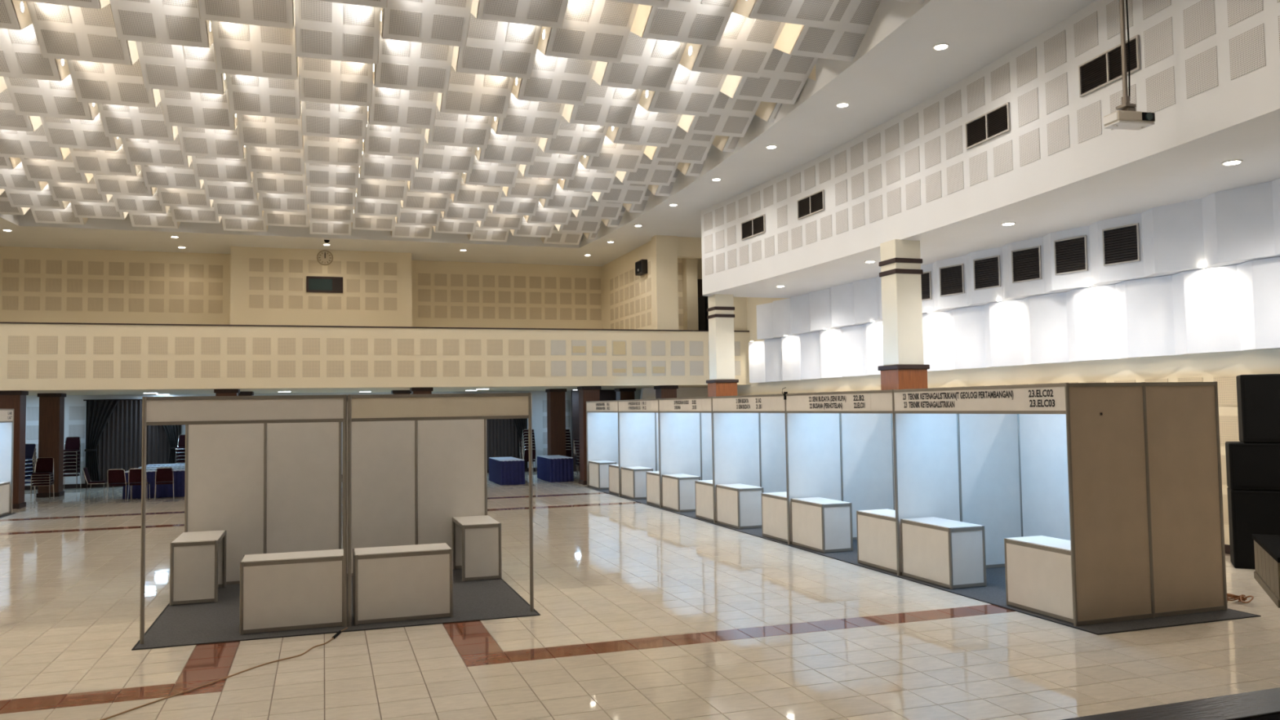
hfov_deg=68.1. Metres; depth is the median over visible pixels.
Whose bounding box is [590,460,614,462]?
countertop
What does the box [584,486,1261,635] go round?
carpet
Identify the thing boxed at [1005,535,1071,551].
countertop
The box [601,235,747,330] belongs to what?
wall
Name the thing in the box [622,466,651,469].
countertop
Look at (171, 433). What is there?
drape
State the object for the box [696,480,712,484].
countertop
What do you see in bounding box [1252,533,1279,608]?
stage wing
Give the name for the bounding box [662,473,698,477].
countertop
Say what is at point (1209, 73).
wall
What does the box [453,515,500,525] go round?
countertop
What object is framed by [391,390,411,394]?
pillar
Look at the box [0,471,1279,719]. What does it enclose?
floor
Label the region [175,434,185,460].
banquet chair
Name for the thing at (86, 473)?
banquet chair
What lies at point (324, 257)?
wall clock
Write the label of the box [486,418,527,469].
curtain
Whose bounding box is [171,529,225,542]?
countertop
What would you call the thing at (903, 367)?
pillar
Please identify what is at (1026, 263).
air vent
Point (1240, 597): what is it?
cable tangle
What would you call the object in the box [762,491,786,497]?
countertop
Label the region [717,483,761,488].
countertop
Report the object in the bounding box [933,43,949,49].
recessed light
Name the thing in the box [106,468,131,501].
banquet chair
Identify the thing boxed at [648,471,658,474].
countertop
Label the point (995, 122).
air vent
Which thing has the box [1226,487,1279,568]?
loudspeaker
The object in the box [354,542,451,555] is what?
countertop
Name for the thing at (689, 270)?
wall
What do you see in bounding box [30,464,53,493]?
banquet chair
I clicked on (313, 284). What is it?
window
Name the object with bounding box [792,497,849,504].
countertop
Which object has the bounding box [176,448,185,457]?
banquet chair
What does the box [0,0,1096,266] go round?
ceiling
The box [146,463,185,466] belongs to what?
table
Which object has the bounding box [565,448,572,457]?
banquet chair
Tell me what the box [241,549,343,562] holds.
countertop
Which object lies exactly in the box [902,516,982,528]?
countertop
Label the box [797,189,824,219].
air vent
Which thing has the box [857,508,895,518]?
countertop
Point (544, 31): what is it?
lamp
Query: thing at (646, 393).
wall
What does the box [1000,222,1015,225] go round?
recessed light
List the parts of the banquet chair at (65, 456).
seat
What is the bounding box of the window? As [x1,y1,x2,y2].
[306,275,342,293]
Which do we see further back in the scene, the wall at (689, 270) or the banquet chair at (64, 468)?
the wall at (689, 270)
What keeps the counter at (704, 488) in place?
on the carpet at (994, 593)
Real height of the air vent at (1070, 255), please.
0.610 m
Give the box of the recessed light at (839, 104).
[835,102,848,106]
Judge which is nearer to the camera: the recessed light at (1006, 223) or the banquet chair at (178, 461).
the recessed light at (1006, 223)
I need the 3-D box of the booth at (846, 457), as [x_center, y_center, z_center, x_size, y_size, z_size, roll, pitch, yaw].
[2.921,1.887,17.544,2.074,2.492,3.156,0,-3,-18]
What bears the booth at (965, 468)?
on the carpet at (994, 593)
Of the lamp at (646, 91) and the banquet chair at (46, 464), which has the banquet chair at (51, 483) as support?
the banquet chair at (46, 464)
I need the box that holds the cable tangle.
[1226,593,1253,603]
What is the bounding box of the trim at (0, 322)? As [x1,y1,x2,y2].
[0,321,749,332]
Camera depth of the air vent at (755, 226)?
23.00 m
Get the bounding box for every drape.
[84,400,119,484]
[162,425,180,463]
[512,418,527,468]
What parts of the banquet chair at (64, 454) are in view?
seat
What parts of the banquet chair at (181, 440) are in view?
seat, backrest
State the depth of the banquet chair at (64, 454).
29.50 m
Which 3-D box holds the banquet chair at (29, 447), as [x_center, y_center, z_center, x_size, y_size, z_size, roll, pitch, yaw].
[-17.390,2.798,26.660,0.476,0.868,0.572,-1,-3,10]
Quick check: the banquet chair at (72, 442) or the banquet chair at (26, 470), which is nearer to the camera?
the banquet chair at (26, 470)
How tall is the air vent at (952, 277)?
0.610 m
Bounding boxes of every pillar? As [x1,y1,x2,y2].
[0,391,28,509]
[35,393,66,497]
[213,388,239,395]
[238,391,253,395]
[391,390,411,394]
[409,387,433,394]
[545,388,566,456]
[577,386,600,484]
[614,387,635,399]
[653,385,678,398]
[706,293,738,396]
[877,239,929,390]
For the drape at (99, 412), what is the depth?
30.47 m
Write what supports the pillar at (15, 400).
on the floor
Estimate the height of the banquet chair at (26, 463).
0.868 m
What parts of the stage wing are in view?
skirting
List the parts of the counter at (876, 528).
leg, rail, rail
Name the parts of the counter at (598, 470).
leg, rail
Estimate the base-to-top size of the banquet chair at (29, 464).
0.868 m
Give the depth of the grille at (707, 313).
30.98 m
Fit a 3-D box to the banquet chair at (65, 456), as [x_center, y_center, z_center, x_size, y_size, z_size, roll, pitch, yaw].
[-17.818,3.064,29.680,0.476,0.868,0.571,0,-3,-18]
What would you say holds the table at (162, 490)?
on the floor
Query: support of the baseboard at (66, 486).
attached to the wall at (75, 408)
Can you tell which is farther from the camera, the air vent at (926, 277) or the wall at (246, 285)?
the wall at (246, 285)
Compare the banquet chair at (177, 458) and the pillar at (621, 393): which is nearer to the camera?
the banquet chair at (177, 458)
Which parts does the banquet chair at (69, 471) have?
seat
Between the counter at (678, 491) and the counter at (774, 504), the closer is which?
the counter at (774, 504)
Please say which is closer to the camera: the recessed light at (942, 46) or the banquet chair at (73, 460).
the recessed light at (942, 46)
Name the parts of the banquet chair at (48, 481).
seat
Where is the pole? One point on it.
(1126, 99)
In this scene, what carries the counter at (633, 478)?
on the carpet at (994, 593)
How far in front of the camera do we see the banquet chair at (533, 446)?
33.78 m
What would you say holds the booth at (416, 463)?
on the carpet at (212, 622)
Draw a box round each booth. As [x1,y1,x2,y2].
[0,408,13,513]
[139,394,346,644]
[342,392,533,626]
[586,400,658,496]
[617,398,712,507]
[658,396,786,523]
[711,393,894,544]
[786,389,1022,575]
[893,381,1227,626]
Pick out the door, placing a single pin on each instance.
(700, 281)
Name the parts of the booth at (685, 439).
fascia rail, fascia rail, post, post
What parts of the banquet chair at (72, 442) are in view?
seat, frame, backrest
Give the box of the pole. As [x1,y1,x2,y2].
[1115,0,1136,110]
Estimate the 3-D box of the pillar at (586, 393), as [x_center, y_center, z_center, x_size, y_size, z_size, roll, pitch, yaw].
[-1.533,2.285,28.870,0.600,2.963,0.600,0,-3,-18]
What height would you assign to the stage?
0.800 m
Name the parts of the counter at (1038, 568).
leg, rail, rail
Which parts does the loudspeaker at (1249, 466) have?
handle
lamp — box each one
[20,0,23,13]
[542,28,545,39]
[645,90,648,98]
[688,45,692,56]
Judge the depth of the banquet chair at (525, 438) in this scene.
33.90 m
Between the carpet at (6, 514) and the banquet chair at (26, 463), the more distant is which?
the banquet chair at (26, 463)
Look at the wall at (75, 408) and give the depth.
30.65 m
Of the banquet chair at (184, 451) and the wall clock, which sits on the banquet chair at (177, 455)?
the banquet chair at (184, 451)
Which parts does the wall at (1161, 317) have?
wall panel, wall panel, wall panel, wall panel, wall panel, wall panel, wall panel, wall panel, wall panel, wall panel, wall panel, wall panel, wall panel, wall panel, wall panel, wall panel, wall panel, wall panel, wall panel, wall panel, wall panel, wall panel, wall panel, perforated panel, wall panel, perforated panel, wall panel, perforated panel, wall panel, perforated panel, wall panel, wall panel, perforated panel, perforated panel, perforated panel, perforated panel, wall panel, wall panel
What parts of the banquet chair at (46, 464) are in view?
seat, frame, backrest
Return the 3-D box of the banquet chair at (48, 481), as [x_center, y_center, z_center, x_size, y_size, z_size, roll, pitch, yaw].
[-16.386,3.340,26.015,0.476,0.868,0.572,0,-3,-21]
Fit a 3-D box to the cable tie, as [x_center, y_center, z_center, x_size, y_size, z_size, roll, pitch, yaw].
[2.417,0.559,15.816,0.095,0.206,0.063,-3,-3,35]
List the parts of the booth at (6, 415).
fascia rail, post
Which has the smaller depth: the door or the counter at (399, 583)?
the counter at (399, 583)
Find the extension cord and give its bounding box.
[100,627,347,719]
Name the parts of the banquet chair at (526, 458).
backrest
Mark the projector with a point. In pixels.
(1127, 118)
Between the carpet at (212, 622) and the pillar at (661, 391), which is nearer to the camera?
the carpet at (212, 622)
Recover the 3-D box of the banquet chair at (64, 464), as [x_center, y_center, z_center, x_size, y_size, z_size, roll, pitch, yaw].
[-17.821,3.284,29.688,0.476,0.868,0.571,0,-3,-18]
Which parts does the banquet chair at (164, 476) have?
seat, backrest, frame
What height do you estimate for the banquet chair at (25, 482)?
0.868 m
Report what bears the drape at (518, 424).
hanging from the curtain at (504, 436)
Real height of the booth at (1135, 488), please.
2.492 m
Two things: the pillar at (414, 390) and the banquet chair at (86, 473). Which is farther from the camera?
the pillar at (414, 390)
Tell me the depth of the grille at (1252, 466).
12.81 m
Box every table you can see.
[122,468,185,498]
[137,465,185,468]
[138,466,185,470]
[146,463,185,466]
[488,457,524,484]
[537,454,573,482]
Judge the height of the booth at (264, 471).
2.492 m
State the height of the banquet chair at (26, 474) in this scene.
0.868 m
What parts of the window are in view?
pane, pane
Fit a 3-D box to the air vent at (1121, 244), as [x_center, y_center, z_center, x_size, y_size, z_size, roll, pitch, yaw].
[7.849,-1.877,15.472,0.030,0.610,0.620,1,-3,-30]
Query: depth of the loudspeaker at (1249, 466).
12.83 m
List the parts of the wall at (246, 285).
perforated panel, perforated panel, perforated panel, perforated panel, perforated panel, perforated panel, perforated panel, perforated panel, perforated panel, perforated panel, perforated panel, perforated panel, perforated panel, perforated panel, perforated panel, perforated panel, perforated panel, perforated panel, perforated panel, perforated panel, perforated panel, perforated panel, perforated panel, perforated panel, perforated panel, perforated panel, perforated panel, perforated panel, perforated panel, perforated panel, perforated panel, perforated panel, perforated panel, perforated panel, perforated panel, perforated panel, perforated panel, perforated panel, perforated panel, perforated panel, perforated panel, perforated panel, perforated panel, perforated panel, perforated panel, perforated panel, perforated panel, perforated panel, perforated panel, perforated panel, perforated panel, perforated panel, perforated panel, perforated panel, perforated panel, perforated panel, perforated panel, perforated panel, perforated panel, perforated panel, perforated panel, perforated panel, perforated panel, perforated panel, perforated panel, perforated panel, perforated panel, perforated panel, perforated panel, perforated panel, perforated panel, perforated panel, perforated panel, perforated panel, perforated panel, perforated panel, perforated panel, perforated panel, perforated panel, perforated panel, perforated panel, perforated panel, perforated panel, perforated panel, perforated panel, perforated panel, perforated panel, perforated panel, perforated panel, perforated panel, perforated panel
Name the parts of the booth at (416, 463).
post, post, post, fascia rail, fascia rail, post, post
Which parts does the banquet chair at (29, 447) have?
backrest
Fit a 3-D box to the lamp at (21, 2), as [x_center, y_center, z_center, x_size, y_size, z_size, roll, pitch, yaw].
[-8.546,-4.881,13.110,0.006,0.167,0.167,0,-3,-18]
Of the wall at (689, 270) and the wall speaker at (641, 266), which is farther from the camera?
the wall at (689, 270)
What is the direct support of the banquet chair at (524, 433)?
on the banquet chair at (525, 436)
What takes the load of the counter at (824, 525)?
on the carpet at (994, 593)
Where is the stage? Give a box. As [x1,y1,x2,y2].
[1062,687,1279,719]
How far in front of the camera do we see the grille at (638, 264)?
30.71 m
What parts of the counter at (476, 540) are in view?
leg, rail, rail, leg, rail, rail, leg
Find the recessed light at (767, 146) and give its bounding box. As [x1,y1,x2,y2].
[765,145,777,148]
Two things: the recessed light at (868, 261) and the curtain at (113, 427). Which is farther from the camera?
the curtain at (113, 427)
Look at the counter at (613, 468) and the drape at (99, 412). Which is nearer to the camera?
the counter at (613, 468)
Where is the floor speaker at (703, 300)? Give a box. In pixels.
[697,296,708,330]
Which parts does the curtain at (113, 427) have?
rod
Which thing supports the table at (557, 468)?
on the floor
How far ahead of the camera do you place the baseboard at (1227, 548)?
14.12 m
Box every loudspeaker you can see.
[1225,441,1279,490]
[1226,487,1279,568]
[1235,373,1279,443]
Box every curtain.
[83,399,181,484]
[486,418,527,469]
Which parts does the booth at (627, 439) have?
post, fascia rail, fascia rail, post, post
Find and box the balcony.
[0,323,751,395]
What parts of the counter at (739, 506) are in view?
leg, rail, rail, leg, rail, rail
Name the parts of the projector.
mount plate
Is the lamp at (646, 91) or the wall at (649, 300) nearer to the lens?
the lamp at (646, 91)
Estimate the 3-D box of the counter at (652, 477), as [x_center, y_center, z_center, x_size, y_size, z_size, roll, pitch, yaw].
[0.569,3.022,22.304,0.535,0.749,1.055,0,-3,-18]
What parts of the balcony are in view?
perforated panel, perforated panel, perforated panel, perforated panel, perforated panel, perforated panel, perforated panel, perforated panel, perforated panel, perforated panel, perforated panel, perforated panel, perforated panel, perforated panel, perforated panel, perforated panel, perforated panel, perforated panel, perforated panel, perforated panel, perforated panel, perforated panel, perforated panel, perforated panel, perforated panel, perforated panel, perforated panel, perforated panel, perforated panel, perforated panel, perforated panel, perforated panel, perforated panel, perforated panel, perforated panel, perforated panel, perforated panel, perforated panel, perforated panel, perforated panel, perforated panel, perforated panel, perforated panel, perforated panel, perforated panel, perforated panel, perforated panel, perforated panel, perforated panel, perforated panel, perforated panel, perforated panel, perforated panel, perforated panel, perforated panel, perforated panel, perforated panel, perforated panel, perforated panel, perforated panel, perforated panel, perforated panel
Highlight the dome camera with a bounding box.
[323,238,329,243]
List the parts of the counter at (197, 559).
leg, rail, rail, leg, rail, leg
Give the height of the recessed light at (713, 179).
0.018 m
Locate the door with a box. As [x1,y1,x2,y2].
[697,279,703,325]
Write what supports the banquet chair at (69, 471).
on the banquet chair at (64, 474)
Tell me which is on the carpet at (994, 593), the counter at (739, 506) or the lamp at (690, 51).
the counter at (739, 506)
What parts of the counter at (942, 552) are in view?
leg, rail, rail, leg, rail, rail, leg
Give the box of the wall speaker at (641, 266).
[635,259,647,275]
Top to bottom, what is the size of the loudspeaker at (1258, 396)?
0.930 m
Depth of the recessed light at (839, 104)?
16.72 m
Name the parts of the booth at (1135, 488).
fascia rail, fascia rail, post, rail, post, rail, post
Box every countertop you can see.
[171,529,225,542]
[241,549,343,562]
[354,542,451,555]
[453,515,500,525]
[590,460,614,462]
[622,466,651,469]
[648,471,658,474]
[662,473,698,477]
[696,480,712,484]
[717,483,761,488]
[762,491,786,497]
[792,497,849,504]
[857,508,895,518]
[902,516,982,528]
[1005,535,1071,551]
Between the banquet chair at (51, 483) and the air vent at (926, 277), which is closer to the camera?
the air vent at (926, 277)
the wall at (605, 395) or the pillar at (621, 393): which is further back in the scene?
the wall at (605, 395)
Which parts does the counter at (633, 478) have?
leg, rail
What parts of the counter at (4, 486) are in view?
leg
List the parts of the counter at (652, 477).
rail, rail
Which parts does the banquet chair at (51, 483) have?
seat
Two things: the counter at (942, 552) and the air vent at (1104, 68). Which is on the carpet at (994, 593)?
the counter at (942, 552)
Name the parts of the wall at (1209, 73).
perforated panel, perforated panel, perforated panel, perforated panel, perforated panel, perforated panel, perforated panel, perforated panel, perforated panel, perforated panel, perforated panel, perforated panel, perforated panel, perforated panel, perforated panel, perforated panel, perforated panel, perforated panel, perforated panel, perforated panel, perforated panel, perforated panel, perforated panel, perforated panel, perforated panel, perforated panel, perforated panel, perforated panel, perforated panel, perforated panel, perforated panel, perforated panel, perforated panel, perforated panel, perforated panel, perforated panel, perforated panel, perforated panel, perforated panel, perforated panel, perforated panel, perforated panel, perforated panel, perforated panel, perforated panel, perforated panel, perforated panel, perforated panel, perforated panel, perforated panel, perforated panel, perforated panel, perforated panel, perforated panel, perforated panel, perforated panel, perforated panel, perforated panel, perforated panel, perforated panel, perforated panel, perforated panel, perforated panel, perforated panel, perforated panel, perforated panel, perforated panel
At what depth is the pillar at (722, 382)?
25.41 m
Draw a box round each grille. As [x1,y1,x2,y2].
[635,260,641,274]
[706,298,708,330]
[1233,447,1279,486]
[1244,377,1279,438]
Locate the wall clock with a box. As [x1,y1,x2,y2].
[316,249,333,265]
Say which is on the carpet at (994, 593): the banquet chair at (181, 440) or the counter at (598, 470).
the counter at (598, 470)
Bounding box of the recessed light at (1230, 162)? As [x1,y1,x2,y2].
[1221,160,1242,164]
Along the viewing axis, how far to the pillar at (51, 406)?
27.18 m
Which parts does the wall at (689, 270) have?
perforated panel, perforated panel, perforated panel, perforated panel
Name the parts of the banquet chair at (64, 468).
seat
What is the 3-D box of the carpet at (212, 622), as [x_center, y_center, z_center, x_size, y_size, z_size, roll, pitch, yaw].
[-3.613,2.946,11.634,4.100,0.008,3.490,0,-3,-18]
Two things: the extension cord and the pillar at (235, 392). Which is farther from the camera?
the pillar at (235, 392)
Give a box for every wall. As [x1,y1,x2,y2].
[0,246,602,328]
[24,390,640,485]
[571,389,616,471]
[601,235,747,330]
[640,386,707,399]
[677,257,702,329]
[701,0,1279,297]
[737,177,1279,544]
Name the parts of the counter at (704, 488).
leg, rail, rail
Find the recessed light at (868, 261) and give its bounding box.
[864,260,875,262]
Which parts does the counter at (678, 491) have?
leg, rail, rail, leg, rail, rail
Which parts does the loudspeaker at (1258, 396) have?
handle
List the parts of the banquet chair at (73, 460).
seat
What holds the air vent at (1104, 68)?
in the wall at (1209, 73)
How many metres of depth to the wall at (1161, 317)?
16.34 m
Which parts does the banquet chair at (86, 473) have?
backrest, seat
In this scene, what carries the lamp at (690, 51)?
attached to the ceiling
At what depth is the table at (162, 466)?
28.39 m
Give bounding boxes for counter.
[0,481,9,515]
[169,529,226,605]
[239,549,343,634]
[352,542,453,625]
[452,515,502,581]
[588,460,616,489]
[608,464,618,494]
[621,466,653,499]
[645,471,659,506]
[662,473,700,511]
[694,480,713,521]
[715,483,764,528]
[761,491,787,542]
[791,497,853,552]
[856,508,897,573]
[900,516,986,589]
[1004,535,1073,622]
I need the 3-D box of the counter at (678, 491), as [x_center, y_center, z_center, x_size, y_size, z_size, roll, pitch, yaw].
[0.921,2.965,21.248,0.535,0.749,1.055,0,-3,-18]
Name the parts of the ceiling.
panel, perforated panel, perforated panel, perforated panel, perforated panel, panel, perforated panel, panel, panel, perforated panel, perforated panel, panel, panel, panel, panel, perforated panel, perforated panel, panel, panel, perforated panel, panel, panel, perforated panel, panel, perforated panel, panel, perforated panel, panel, perforated panel, panel, panel, perforated panel, panel, perforated panel, perforated panel, panel, perforated panel, panel, panel, perforated panel, panel, panel, panel, perforated panel, perforated panel, panel, perforated panel, perforated panel, panel, perforated panel, panel, perforated panel, perforated panel, panel, perforated panel, panel, panel, perforated panel, panel, panel, perforated panel, perforated panel, panel, perforated panel, perforated panel, panel, panel, perforated panel, panel, perforated panel, panel, perforated panel, perforated panel, panel, perforated panel, panel, perforated panel, perforated panel, panel, panel, perforated panel, panel, panel, perforated panel, panel, perforated panel, panel, perforated panel, panel, perforated panel, panel, perforated panel, panel, perforated panel, perforated panel, panel, perforated panel, panel, perforated panel, panel, perforated panel, panel, perforated panel, panel, perforated panel, perforated panel, perforated panel, panel, panel, perforated panel, perforated panel, panel, perforated panel, panel, perforated panel, perforated panel, panel, perforated panel, perforated panel, panel, perforated panel, perforated panel, panel, panel, panel, perforated panel, panel, perforated panel, panel, perforated panel, panel, perforated panel, perforated panel, perforated panel, panel, perforated panel, perforated panel, panel, perforated panel, panel, perforated panel, perforated panel, panel, perforated panel, perforated panel, panel, panel, perforated panel, perforated panel, perforated panel, perforated panel, perforated panel, perforated panel, panel, panel, perforated panel, perforated panel, perforated panel, perforated panel, perforated panel, perforated panel, perforated panel, perforated panel, perforated panel, perforated panel, panel, panel, panel, panel, panel, panel, panel, panel, perforated panel, perforated panel, perforated panel, perforated panel, perforated panel, perforated panel, panel, perforated panel, perforated panel, perforated panel, perforated panel, panel, panel, panel, panel, perforated panel, perforated panel, panel, perforated panel, perforated panel, panel, panel, perforated panel, perforated panel, panel, perforated panel, panel, perforated panel, perforated panel, perforated panel, panel, perforated panel, panel, perforated panel, perforated panel, panel, perforated panel, panel, panel, panel, perforated panel, perforated panel, perforated panel, perforated panel, panel, panel, panel, perforated panel, perforated panel, perforated panel, perforated panel, panel, panel, perforated panel, panel, perforated panel, perforated panel, perforated panel, perforated panel, perforated panel, panel, panel, panel, perforated panel, perforated panel, panel, perforated panel, perforated panel, panel, panel, perforated panel, panel, perforated panel, panel, perforated panel, panel, panel, perforated panel, perforated panel, perforated panel, panel, panel, panel, perforated panel, perforated panel, panel, perforated panel, perforated panel, panel, perforated panel, panel, perforated panel, panel, perforated panel, panel, perforated panel, perforated panel, panel, panel, perforated panel, perforated panel, perforated panel, panel, perforated panel, panel, perforated panel, perforated panel, panel, panel, panel, panel, perforated panel, perforated panel, panel, panel, perforated panel, perforated panel, panel, perforated panel, perforated panel, perforated panel, perforated panel, perforated panel, panel, panel, panel, panel, perforated panel, panel, panel, perforated panel, perforated panel, panel, perforated panel, panel, perforated panel, perforated panel, panel, panel, perforated panel, perforated panel, perforated panel, panel, perforated panel, panel, panel, perforated panel, perforated panel, panel, panel, perforated panel, panel, panel, perforated panel, panel, panel, perforated panel, perforated panel, perforated panel, panel, panel, perforated panel, perforated panel, panel, panel, panel, perforated panel, perforated panel, panel, perforated panel, panel, perforated panel, panel, perforated panel, perforated panel, perforated panel, perforated panel, perforated panel, panel, panel, panel, perforated panel, panel, perforated panel, panel, panel, panel, panel, panel, perforated panel, perforated panel, perforated panel, panel, perforated panel, perforated panel, perforated panel, perforated panel, perforated panel, perforated panel, perforated panel, perforated panel, perforated panel, perforated panel, perforated panel, panel, panel, panel, panel, panel, panel, perforated panel, panel, perforated panel, perforated panel, perforated panel, perforated panel, perforated panel, perforated panel, perforated panel, perforated panel, panel, perforated panel, panel, panel, panel, perforated panel, perforated panel, perforated panel, panel, panel, perforated panel, perforated panel, perforated panel, perforated panel, panel, perforated panel, panel, perforated panel, panel, perforated panel, perforated panel, panel, panel, perforated panel, panel, perforated panel, perforated panel, panel, perforated panel, perforated panel, perforated panel, panel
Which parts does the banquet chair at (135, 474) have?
backrest, frame, seat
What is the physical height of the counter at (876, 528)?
0.749 m
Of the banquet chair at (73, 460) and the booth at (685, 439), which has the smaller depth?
the booth at (685, 439)
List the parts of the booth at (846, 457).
fascia rail, fascia rail, post, post, post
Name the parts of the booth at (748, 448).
fascia rail, fascia rail, post, post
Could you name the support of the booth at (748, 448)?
on the carpet at (994, 593)
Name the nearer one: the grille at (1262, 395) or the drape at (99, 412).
the grille at (1262, 395)
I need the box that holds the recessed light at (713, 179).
[711,177,721,181]
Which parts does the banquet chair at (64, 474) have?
seat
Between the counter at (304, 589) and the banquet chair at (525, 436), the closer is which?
the counter at (304, 589)
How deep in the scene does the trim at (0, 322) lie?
26.11 m
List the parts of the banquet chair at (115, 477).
backrest, frame, seat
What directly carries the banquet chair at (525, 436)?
on the banquet chair at (525, 438)
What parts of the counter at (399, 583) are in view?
leg, leg, rail, rail, leg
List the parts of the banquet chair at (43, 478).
seat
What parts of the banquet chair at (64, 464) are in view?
seat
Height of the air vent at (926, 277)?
0.610 m
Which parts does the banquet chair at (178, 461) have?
seat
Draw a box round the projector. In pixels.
[1103,106,1155,130]
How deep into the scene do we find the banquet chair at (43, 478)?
25.78 m
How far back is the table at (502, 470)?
28.90 m
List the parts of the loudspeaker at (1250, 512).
handle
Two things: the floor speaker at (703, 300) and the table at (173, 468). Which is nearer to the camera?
the table at (173, 468)
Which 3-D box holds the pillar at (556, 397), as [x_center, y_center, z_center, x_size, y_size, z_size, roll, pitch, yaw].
[-2.829,2.465,32.122,0.600,2.963,0.600,0,-3,-18]
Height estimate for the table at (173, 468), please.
0.740 m
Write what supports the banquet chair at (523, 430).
on the banquet chair at (524, 433)
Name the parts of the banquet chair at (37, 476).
seat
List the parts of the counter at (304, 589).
leg, rail, rail, leg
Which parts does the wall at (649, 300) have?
perforated panel, perforated panel, perforated panel, perforated panel, perforated panel, perforated panel, perforated panel, perforated panel, perforated panel, perforated panel, perforated panel, perforated panel, perforated panel, perforated panel, perforated panel, perforated panel, perforated panel, perforated panel, perforated panel, perforated panel, perforated panel, perforated panel, perforated panel, perforated panel, perforated panel, perforated panel, perforated panel, perforated panel, perforated panel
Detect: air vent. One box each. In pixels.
[741,213,765,239]
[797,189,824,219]
[920,271,932,300]
[938,263,964,296]
[964,102,1010,149]
[973,255,1000,290]
[1011,245,1041,283]
[1053,235,1088,275]
[1078,35,1140,97]
[1102,222,1140,266]
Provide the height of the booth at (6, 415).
2.492 m
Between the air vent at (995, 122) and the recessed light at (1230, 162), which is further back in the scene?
the air vent at (995, 122)
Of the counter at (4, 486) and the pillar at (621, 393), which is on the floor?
the pillar at (621, 393)
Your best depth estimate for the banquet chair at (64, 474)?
29.61 m
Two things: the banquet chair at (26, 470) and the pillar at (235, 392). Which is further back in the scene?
the banquet chair at (26, 470)
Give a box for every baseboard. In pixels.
[24,467,537,489]
[1224,544,1230,554]
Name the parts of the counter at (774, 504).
leg, rail, rail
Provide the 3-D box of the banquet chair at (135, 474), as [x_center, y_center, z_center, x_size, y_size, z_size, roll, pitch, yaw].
[-13.514,3.346,25.564,0.476,0.868,0.571,0,-3,-18]
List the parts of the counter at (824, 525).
leg, rail, rail, leg, rail, rail, leg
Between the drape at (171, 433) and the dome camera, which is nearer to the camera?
the dome camera
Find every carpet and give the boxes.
[0,512,15,518]
[131,568,540,650]
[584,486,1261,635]
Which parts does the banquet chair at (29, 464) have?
backrest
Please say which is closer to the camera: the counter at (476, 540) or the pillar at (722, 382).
the counter at (476, 540)
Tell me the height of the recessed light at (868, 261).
0.018 m
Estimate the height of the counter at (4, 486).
0.749 m
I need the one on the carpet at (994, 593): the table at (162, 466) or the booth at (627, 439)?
the booth at (627, 439)
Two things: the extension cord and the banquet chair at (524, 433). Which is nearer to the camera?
the extension cord
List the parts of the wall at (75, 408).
perforated panel, perforated panel, perforated panel, perforated panel, perforated panel, perforated panel, perforated panel, perforated panel, perforated panel, perforated panel, perforated panel, perforated panel, perforated panel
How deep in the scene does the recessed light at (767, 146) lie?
19.40 m
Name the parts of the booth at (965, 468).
fascia rail, fascia rail, post, rail, post, post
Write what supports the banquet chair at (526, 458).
on the floor
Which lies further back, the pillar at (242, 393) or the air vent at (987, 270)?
the pillar at (242, 393)
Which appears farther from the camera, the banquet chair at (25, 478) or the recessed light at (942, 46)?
the banquet chair at (25, 478)
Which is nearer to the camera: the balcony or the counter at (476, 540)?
the counter at (476, 540)
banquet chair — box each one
[24,471,35,493]
[24,476,35,497]
[25,443,35,471]
[25,448,35,472]
[25,452,36,470]
[25,456,36,473]
[25,462,35,489]
[30,457,53,490]
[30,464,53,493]
[30,471,53,496]
[31,475,53,496]
[31,479,53,500]
[63,436,80,465]
[63,441,80,468]
[63,451,80,471]
[63,454,80,475]
[63,458,80,479]
[63,462,80,482]
[63,466,80,477]
[63,469,80,488]
[82,466,108,499]
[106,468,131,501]
[127,468,150,501]
[154,467,173,500]
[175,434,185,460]
[175,444,185,463]
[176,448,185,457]
[176,453,185,461]
[176,456,185,463]
[519,429,533,453]
[520,431,534,456]
[520,434,534,449]
[520,437,534,458]
[520,440,535,460]
[520,443,535,466]
[520,445,535,458]
[523,448,536,470]
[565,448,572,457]
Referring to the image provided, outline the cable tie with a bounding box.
[782,386,787,399]
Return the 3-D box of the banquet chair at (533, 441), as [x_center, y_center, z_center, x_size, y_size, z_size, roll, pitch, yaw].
[-4.028,3.320,34.100,0.476,0.868,0.571,0,-3,-18]
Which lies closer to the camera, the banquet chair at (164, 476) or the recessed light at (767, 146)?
the recessed light at (767, 146)
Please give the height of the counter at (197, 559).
0.749 m
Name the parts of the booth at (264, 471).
post, post, rail, fascia rail, fascia rail, post, post, post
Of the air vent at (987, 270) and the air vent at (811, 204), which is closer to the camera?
the air vent at (987, 270)
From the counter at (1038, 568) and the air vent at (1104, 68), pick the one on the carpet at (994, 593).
the counter at (1038, 568)

